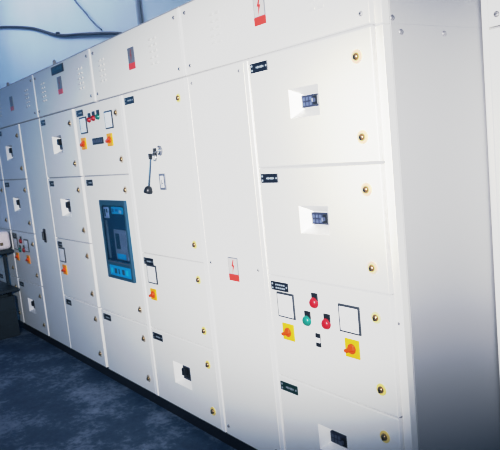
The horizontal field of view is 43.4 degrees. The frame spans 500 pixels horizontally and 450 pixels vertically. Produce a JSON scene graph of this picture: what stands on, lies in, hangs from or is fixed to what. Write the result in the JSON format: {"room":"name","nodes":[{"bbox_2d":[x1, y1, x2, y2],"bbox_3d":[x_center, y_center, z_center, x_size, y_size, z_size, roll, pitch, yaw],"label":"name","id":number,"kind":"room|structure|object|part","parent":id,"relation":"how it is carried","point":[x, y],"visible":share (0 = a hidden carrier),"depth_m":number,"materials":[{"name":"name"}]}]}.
{"room":"electrical room","nodes":[
{"label":"electrical room","id":0,"kind":"room"},
{"bbox_2d":[0,0,190,88],"bbox_3d":[0.144,-1.356,4.655,0.100,4.300,13.800,-11,9,-36],"label":"wall","id":1,"kind":"structure","parent":0,"point":[23,52],"depth_m":7.79,"materials":[{"name":"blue paint"}]},
{"bbox_2d":[0,26,121,36],"bbox_3d":[-2.514,-1.211,8.182,0.044,3.596,4.772,-11,9,-36],"label":"power cable","id":2,"kind":"object","parent":1,"relation":"attached to","point":[22,27],"visible":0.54,"depth_m":7.48,"materials":[{"name":"black rubber"}]},
{"bbox_2d":[74,0,101,29],"bbox_3d":[-1.912,-2.509,6.992,0.016,0.867,1.011,-11,9,-36],"label":"wire","id":3,"kind":"object","parent":1,"relation":"attached to","point":[74,0],"visible":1,"depth_m":6.86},
{"bbox_2d":[135,0,142,24],"bbox_3d":[-1.002,-1.421,6.057,0.062,4.295,0.080,-11,9,-36],"label":"conduit","id":4,"kind":"object","parent":1,"relation":"attached to","point":[137,2],"visible":0.02,"depth_m":5.96,"materials":[{"name":"grey metal"}]},
{"bbox_2d":[92,137,103,144],"bbox_3d":[-0.877,-0.485,3.621,0.008,0.037,0.149,-11,9,-36],"label":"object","id":5,"kind":"structure","parent":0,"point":[100,140],"depth_m":3.61,"materials":[{"name":"black plastic"}]},
{"bbox_2d":[0,294,235,449],"bbox_3d":[-2.069,1.276,3.148,6.200,0.080,13.800,-11,9,-36],"label":"floor","id":6,"kind":"structure","parent":0,"point":[50,399],"depth_m":3.60,"materials":[{"name":"blue concrete"}]},
{"bbox_2d":[0,248,17,293],"bbox_3d":[-2.381,0.586,5.500,0.470,0.745,0.800,-11,9,-36],"label":"table","id":7,"kind":"object","parent":6,"relation":"on","point":[6,287],"visible":0.68,"depth_m":5.39,"materials":[{"name":"metal"}]},
{"bbox_2d":[0,230,10,249],"bbox_3d":[-2.283,0.145,5.298,0.406,0.153,0.402,-11,9,-36],"label":"equipment case","id":8,"kind":"object","parent":7,"relation":"on","point":[4,235],"visible":1,"depth_m":5.23,"materials":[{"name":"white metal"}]},
{"bbox_3d":[-2.109,0.576,5.502,0.022,0.712,0.028,-11,9,-36],"label":"leg","id":9,"kind":"part","parent":7,"relation":"part of","materials":[{"name":"metal"}]},
{"bbox_2d":[0,281,17,293],"bbox_3d":[-2.371,0.561,5.487,0.458,0.025,0.770,-11,9,-36],"label":"shelf","id":10,"kind":"object","parent":7,"relation":"attached to","point":[6,287],"depth_m":5.33,"materials":[{"name":"metal"}]},
{"bbox_2d":[0,293,19,339],"bbox_3d":[-2.178,0.793,5.281,0.386,0.347,0.180,-11,9,-36],"label":"crate","id":11,"kind":"object","parent":6,"relation":"on","point":[9,325],"visible":0.98,"depth_m":5.29,"materials":[{"name":"black plastic"}]},
{"bbox_2d":[0,158,27,330],"bbox_3d":[-1.832,-0.020,5.882,1.021,1.737,0.630,-11,9,-36],"label":"tall cabinet","id":12,"kind":"object","parent":6,"relation":"on","point":[5,225],"visible":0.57,"depth_m":5.46,"materials":[{"name":"metal"}]},
{"bbox_3d":[-2.271,-0.600,5.515,0.030,0.413,0.583,-11,9,-36],"label":"door","id":13,"kind":"part","parent":12,"relation":"part of","materials":[{"name":"white metal"}]},
{"bbox_3d":[-2.229,-0.183,5.569,0.030,0.420,0.583,-11,9,-36],"label":"door","id":14,"kind":"part","parent":12,"relation":"part of","materials":[{"name":"white metal"}]},
{"bbox_3d":[-2.188,0.233,5.622,0.030,0.411,0.583,-11,9,-36],"label":"door","id":15,"kind":"part","parent":12,"relation":"part of","materials":[{"name":"white metal"}]},
{"bbox_3d":[-2.148,0.638,5.675,0.030,0.397,0.583,-11,9,-36],"label":"door","id":16,"kind":"part","parent":12,"relation":"part of","materials":[{"name":"white metal"}]},
{"bbox_2d":[0,124,52,344],"bbox_3d":[-1.454,0.008,5.376,1.021,1.737,0.633,-11,9,-36],"label":"tall cabinet","id":17,"kind":"object","parent":6,"relation":"on","point":[11,146],"visible":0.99,"depth_m":5.05,"materials":[{"name":"metal"}]},
{"bbox_3d":[-1.897,-0.573,5.014,0.030,0.413,0.602,-11,9,-36],"label":"door","id":18,"kind":"part","parent":17,"relation":"part of","materials":[{"name":"white metal"}]},
{"bbox_3d":[-1.855,-0.155,5.068,0.030,0.420,0.602,-11,9,-36],"label":"door","id":19,"kind":"part","parent":17,"relation":"part of","materials":[{"name":"white metal"}]},
{"bbox_2d":[0,74,39,128],"bbox_3d":[-1.414,-1.011,5.066,1.006,0.344,1.088,-11,9,-36],"label":"box","id":20,"kind":"object","parent":17,"relation":"on","point":[18,102],"visible":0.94,"depth_m":4.65,"materials":[{"name":"metal"}]},
{"bbox_3d":[-1.470,-0.895,4.363,0.052,0.290,0.018,-11,9,-36],"label":"frame post","id":21,"kind":"part","parent":20,"relation":"part of","materials":[{"name":"white metal"}]},
{"bbox_3d":[-1.814,0.261,5.122,0.030,0.411,0.602,-11,9,-36],"label":"door","id":22,"kind":"part","parent":17,"relation":"part of","materials":[{"name":"white metal"}]},
{"bbox_2d":[25,255,30,263],"bbox_3d":[-1.788,0.278,5.047,0.022,0.068,0.068,-11,9,-36],"label":"switch","id":23,"kind":"object","parent":17,"relation":"attached to","point":[28,257],"depth_m":5.03,"materials":[{"name":"orange plastic"}]},
{"bbox_3d":[-1.774,0.665,5.174,0.030,0.397,0.602,-11,9,-36],"label":"door","id":24,"kind":"part","parent":17,"relation":"part of","materials":[{"name":"white metal"}]},
{"bbox_2d":[20,119,74,356],"bbox_3d":[-1.128,0.032,4.938,1.022,1.737,0.460,-11,9,-36],"label":"tall cabinet","id":25,"kind":"object","parent":6,"relation":"on","point":[31,135],"visible":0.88,"depth_m":4.63,"materials":[{"name":"metal"}]},
{"bbox_3d":[-1.520,0.079,4.630,0.023,0.102,0.040,-11,9,-36],"label":"handle","id":26,"kind":"part","parent":25,"relation":"part of","materials":[{"name":"black plastic"}]},
{"bbox_2d":[39,109,111,377],"bbox_3d":[-0.799,0.056,4.498,1.021,1.737,0.636,-11,9,-36],"label":"tall cabinet","id":27,"kind":"object","parent":6,"relation":"on","point":[59,132],"visible":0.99,"depth_m":4.18,"materials":[{"name":"metal"}]},
{"bbox_3d":[-1.245,-0.524,4.142,0.030,0.413,0.612,-11,9,-36],"label":"door","id":28,"kind":"part","parent":27,"relation":"part of","materials":[{"name":"white metal"}]},
{"bbox_2d":[61,265,67,274],"bbox_3d":[-1.302,0.314,4.397,0.022,0.068,0.068,-11,9,-36],"label":"switch","id":29,"kind":"object","parent":27,"relation":"attached to","point":[64,267],"depth_m":4.38,"materials":[{"name":"orange plastic"}]},
{"bbox_2d":[32,48,97,117],"bbox_3d":[-0.795,-0.965,4.235,1.007,0.344,1.002,-11,9,-36],"label":"box","id":30,"kind":"object","parent":27,"relation":"on","point":[67,84],"visible":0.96,"depth_m":3.88,"materials":[{"name":"metal"}]},
{"bbox_3d":[-1.212,-0.978,3.946,0.008,0.050,0.202,-11,9,-36],"label":"title plate","id":31,"kind":"part","parent":30,"relation":"part of","materials":[{"name":"black plastic"}]},
{"bbox_3d":[-0.876,-0.851,3.567,0.052,0.290,0.018,-11,9,-36],"label":"frame post","id":32,"kind":"part","parent":30,"relation":"part of","materials":[{"name":"white metal"}]},
{"bbox_3d":[-1.204,-0.107,4.195,0.030,0.420,0.612,-11,9,-36],"label":"door","id":33,"kind":"part","parent":27,"relation":"part of","materials":[{"name":"white metal"}]},
{"bbox_3d":[-1.163,0.308,4.249,0.030,0.411,0.612,-11,9,-36],"label":"door","id":34,"kind":"part","parent":27,"relation":"part of","materials":[{"name":"white metal"}]},
{"bbox_3d":[-1.123,0.713,4.301,0.030,0.397,0.612,-11,9,-36],"label":"door","id":35,"kind":"part","parent":27,"relation":"part of","materials":[{"name":"white metal"}]},
{"bbox_2d":[75,95,162,406],"bbox_3d":[-0.403,0.085,3.967,1.021,1.737,0.688,-11,9,-36],"label":"tall cabinet","id":36,"kind":"object","parent":6,"relation":"on","point":[101,126],"visible":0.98,"depth_m":3.63,"materials":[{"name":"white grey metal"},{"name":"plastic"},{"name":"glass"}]},
{"bbox_2d":[80,137,86,149],"bbox_3d":[-1.008,-0.489,3.786,0.022,0.070,0.070,-11,9,-36],"label":"switch","id":37,"kind":"object","parent":36,"relation":"attached to","point":[83,140],"depth_m":3.78,"materials":[{"name":"yellow plastic"}]},
{"bbox_2d":[87,113,90,122],"bbox_3d":[-0.944,-0.625,3.665,0.018,0.054,0.037,-11,9,-36],"label":"lamp","id":38,"kind":"object","parent":36,"relation":"attached to","point":[88,114],"depth_m":3.66,"materials":[{"name":"red plastic"}]},
{"bbox_2d":[91,111,94,120],"bbox_3d":[-0.907,-0.626,3.615,0.018,0.055,0.038,-11,9,-36],"label":"lamp","id":39,"kind":"object","parent":36,"relation":"attached to","point":[92,112],"depth_m":3.61,"materials":[{"name":"red plastic"}]},
{"bbox_2d":[95,110,99,119],"bbox_3d":[-0.869,-0.625,3.564,0.018,0.055,0.038,-11,9,-36],"label":"lamp","id":40,"kind":"object","parent":36,"relation":"attached to","point":[97,112],"depth_m":3.56,"materials":[{"name":"green plastic"}]},
{"bbox_3d":[-0.850,-0.495,3.612,0.030,0.413,0.638,-11,9,-36],"label":"door","id":41,"kind":"part","parent":36,"relation":"part of","materials":[{"name":"white metal"}]},
{"bbox_2d":[105,133,113,145],"bbox_3d":[-0.784,-0.473,3.486,0.022,0.070,0.070,-11,9,-36],"label":"switch","id":42,"kind":"object","parent":36,"relation":"attached to","point":[109,140],"depth_m":3.47,"materials":[{"name":"yellow plastic"}]},
{"bbox_3d":[-0.788,0.127,3.692,0.030,0.837,0.638,-11,9,-36],"label":"door","id":43,"kind":"part","parent":36,"relation":"part of","materials":[{"name":"white metal"}]},
{"bbox_3d":[-0.765,0.088,3.611,0.018,0.463,0.340,-11,9,-36],"label":"breaker frame","id":44,"kind":"part","parent":36,"relation":"part of","materials":[{"name":"blue plastic"}]},
{"bbox_3d":[-0.727,0.742,3.771,0.030,0.397,0.638,-11,9,-36],"label":"door","id":45,"kind":"part","parent":36,"relation":"part of","materials":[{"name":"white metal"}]},
{"bbox_3d":[-0.581,0.133,3.425,0.052,1.656,0.029,-11,9,-36],"label":"frame post","id":46,"kind":"part","parent":36,"relation":"part of","materials":[{"name":"white metal"}]},
{"bbox_2d":[123,77,229,445],"bbox_3d":[-0.011,0.116,3.425,1.042,1.737,0.678,-11,9,-36],"label":"tall cabinet","id":47,"kind":"object","parent":6,"relation":"on","point":[159,118],"visible":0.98,"depth_m":3.10,"materials":[{"name":"metal"}]},
{"bbox_2d":[89,6,189,101],"bbox_3d":[-0.198,-0.902,3.442,1.006,0.304,1.002,-11,9,-36],"label":"panel","id":48,"kind":"object","parent":47,"relation":"on","point":[151,53],"visible":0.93,"depth_m":3.07,"materials":[{"name":"metal"}]},
{"bbox_3d":[-0.281,-0.807,2.770,0.052,0.290,0.018,-11,9,-36],"label":"frame post","id":49,"kind":"part","parent":48,"relation":"part of","materials":[{"name":"white metal"}]},
{"bbox_2d":[149,288,156,300],"bbox_3d":[-0.520,0.371,3.349,0.022,0.062,0.062,-11,9,-36],"label":"switch","id":50,"kind":"object","parent":47,"relation":"attached to","point":[153,291],"depth_m":3.34,"materials":[{"name":"yellow plastic"}]},
{"bbox_3d":[-0.482,-0.271,3.114,0.048,0.237,0.196,-11,9,-36],"label":"lever handle","id":51,"kind":"part","parent":47,"relation":"part of","materials":[{"name":"metal"}]},
{"bbox_3d":[-0.429,-0.213,3.083,0.009,0.081,0.060,-11,9,-36],"label":"position plate","id":52,"kind":"part","parent":47,"relation":"part of","materials":[{"name":"white plastic"}]},
{"bbox_3d":[-0.429,-0.256,3.102,0.030,0.839,0.628,-11,9,-36],"label":"door","id":53,"kind":"part","parent":47,"relation":"part of","materials":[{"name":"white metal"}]},
{"bbox_3d":[-0.367,0.367,3.183,0.030,0.411,0.628,-11,9,-36],"label":"door","id":54,"kind":"part","parent":47,"relation":"part of","materials":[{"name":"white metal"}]},
{"bbox_3d":[-0.327,0.772,3.235,0.030,0.397,0.628,-11,9,-36],"label":"door","id":55,"kind":"part","parent":47,"relation":"part of","materials":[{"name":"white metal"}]},
{"bbox_3d":[-0.183,0.162,2.893,0.052,1.656,0.029,-11,9,-36],"label":"frame post","id":56,"kind":"part","parent":47,"relation":"part of","materials":[{"name":"white metal"}]},
{"bbox_2d":[189,60,285,449],"bbox_3d":[0.335,0.138,2.993,1.006,1.737,0.458,-11,9,-36],"label":"tall cabinet","id":57,"kind":"object","parent":6,"relation":"on","point":[221,98],"visible":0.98,"depth_m":2.67,"materials":[{"name":"metal"}]},
{"bbox_3d":[0.082,0.181,2.537,0.052,1.656,0.027,-11,9,-36],"label":"frame post","id":58,"kind":"part","parent":57,"relation":"part of","materials":[{"name":"white metal"}]},
{"bbox_2d":[249,24,499,449],"bbox_3d":[0.660,0.163,2.543,1.021,1.737,0.680,-11,9,-36],"label":"tall cabinet","id":59,"kind":"object","parent":6,"relation":"on","point":[372,141],"visible":1,"depth_m":2.15,"materials":[{"name":"metal"}]},
{"bbox_2d":[281,322,294,341],"bbox_3d":[0.145,0.420,2.458,0.022,0.068,0.068,-11,9,-36],"label":"switch","id":60,"kind":"object","parent":59,"relation":"attached to","point":[287,328],"depth_m":2.45,"materials":[{"name":"yellow plastic"}]},
{"bbox_2d":[302,310,310,325],"bbox_3d":[0.210,0.352,2.356,0.018,0.059,0.042,-11,9,-36],"label":"lamp","id":61,"kind":"object","parent":59,"relation":"attached to","point":[306,314],"depth_m":2.35,"materials":[{"name":"green plastic"}]},
{"bbox_2d":[309,292,318,307],"bbox_3d":[0.231,0.279,2.307,0.018,0.059,0.042,-11,9,-36],"label":"lamp","id":62,"kind":"object","parent":59,"relation":"attached to","point":[313,296],"depth_m":2.30,"materials":[{"name":"red plastic"}]},
{"bbox_3d":[0.211,-0.417,2.191,0.030,0.413,0.622,-11,9,-36],"label":"door","id":63,"kind":"part","parent":59,"relation":"part of","materials":[{"name":"white metal"}]},
{"bbox_2d":[315,333,321,347],"bbox_3d":[0.252,0.427,2.325,0.009,0.052,0.026,-11,9,-36],"label":"toggle switch","id":64,"kind":"object","parent":59,"relation":"attached to","point":[318,336],"depth_m":2.32,"materials":[{"name":"black plastic"}]},
{"bbox_2d":[321,313,330,329],"bbox_3d":[0.272,0.351,2.271,0.018,0.059,0.042,-11,9,-36],"label":"lamp","id":65,"kind":"object","parent":59,"relation":"attached to","point":[325,317],"depth_m":2.26,"materials":[{"name":"red plastic"}]},
{"bbox_3d":[0.252,0.000,2.244,0.030,0.420,0.622,-11,9,-36],"label":"door","id":66,"kind":"part","parent":59,"relation":"part of","materials":[{"name":"white metal"}]},
{"bbox_2d":[179,0,481,75],"bbox_3d":[0.434,-0.855,2.595,1.006,0.304,1.124,-11,9,-36],"label":"panel","id":67,"kind":"object","parent":59,"relation":"on","point":[217,34],"visible":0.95,"depth_m":2.22,"materials":[{"name":"metal"}]},
{"bbox_3d":[0.388,-0.757,1.890,0.036,0.298,0.032,-11,9,-36],"label":"frame post","id":68,"kind":"part","parent":67,"relation":"part of","materials":[{"name":"white metal"}]},
{"bbox_3d":[0.786,-0.831,2.163,0.940,0.298,0.003,-11,9,-36],"label":"panel","id":69,"kind":"part","parent":67,"relation":"part of","materials":[{"name":"metal"}]},
{"bbox_3d":[0.293,0.416,2.298,0.030,0.411,0.622,-11,9,-36],"label":"door","id":70,"kind":"part","parent":59,"relation":"part of","materials":[{"name":"white metal"}]},
{"bbox_3d":[0.334,0.821,2.350,0.030,0.397,0.622,-11,9,-36],"label":"door","id":71,"kind":"part","parent":59,"relation":"part of","materials":[{"name":"white metal"}]},
{"bbox_2d":[343,337,360,359],"bbox_3d":[0.351,0.432,2.182,0.022,0.068,0.068,-11,9,-36],"label":"switch","id":72,"kind":"object","parent":59,"relation":"attached to","point":[351,345],"depth_m":2.18,"materials":[{"name":"yellow plastic"}]},
{"bbox_3d":[0.483,0.211,2.014,0.037,1.662,0.032,-11,9,-36],"label":"frame post","id":73,"kind":"part","parent":59,"relation":"part of","materials":[{"name":"white metal"}]},
{"bbox_3d":[0.881,0.134,2.288,0.940,1.657,0.003,-11,9,-36],"label":"panel","id":74,"kind":"part","parent":59,"relation":"part of","materials":[{"name":"metal"}]},
{"bbox_2d":[481,0,499,374],"bbox_3d":[1.246,0.012,2.161,0.491,2.018,0.610,-11,9,-36],"label":"tall cabinet","id":75,"kind":"object","parent":6,"relation":"on","point":[490,9],"visible":1,"depth_m":2.19,"materials":[{"name":"metal"}]},
{"bbox_3d":[1.079,0.153,2.041,0.030,1.644,0.564,-11,9,-36],"label":"door","id":76,"kind":"part","parent":75,"relation":"part of","materials":[{"name":"white metal"}]}
]}

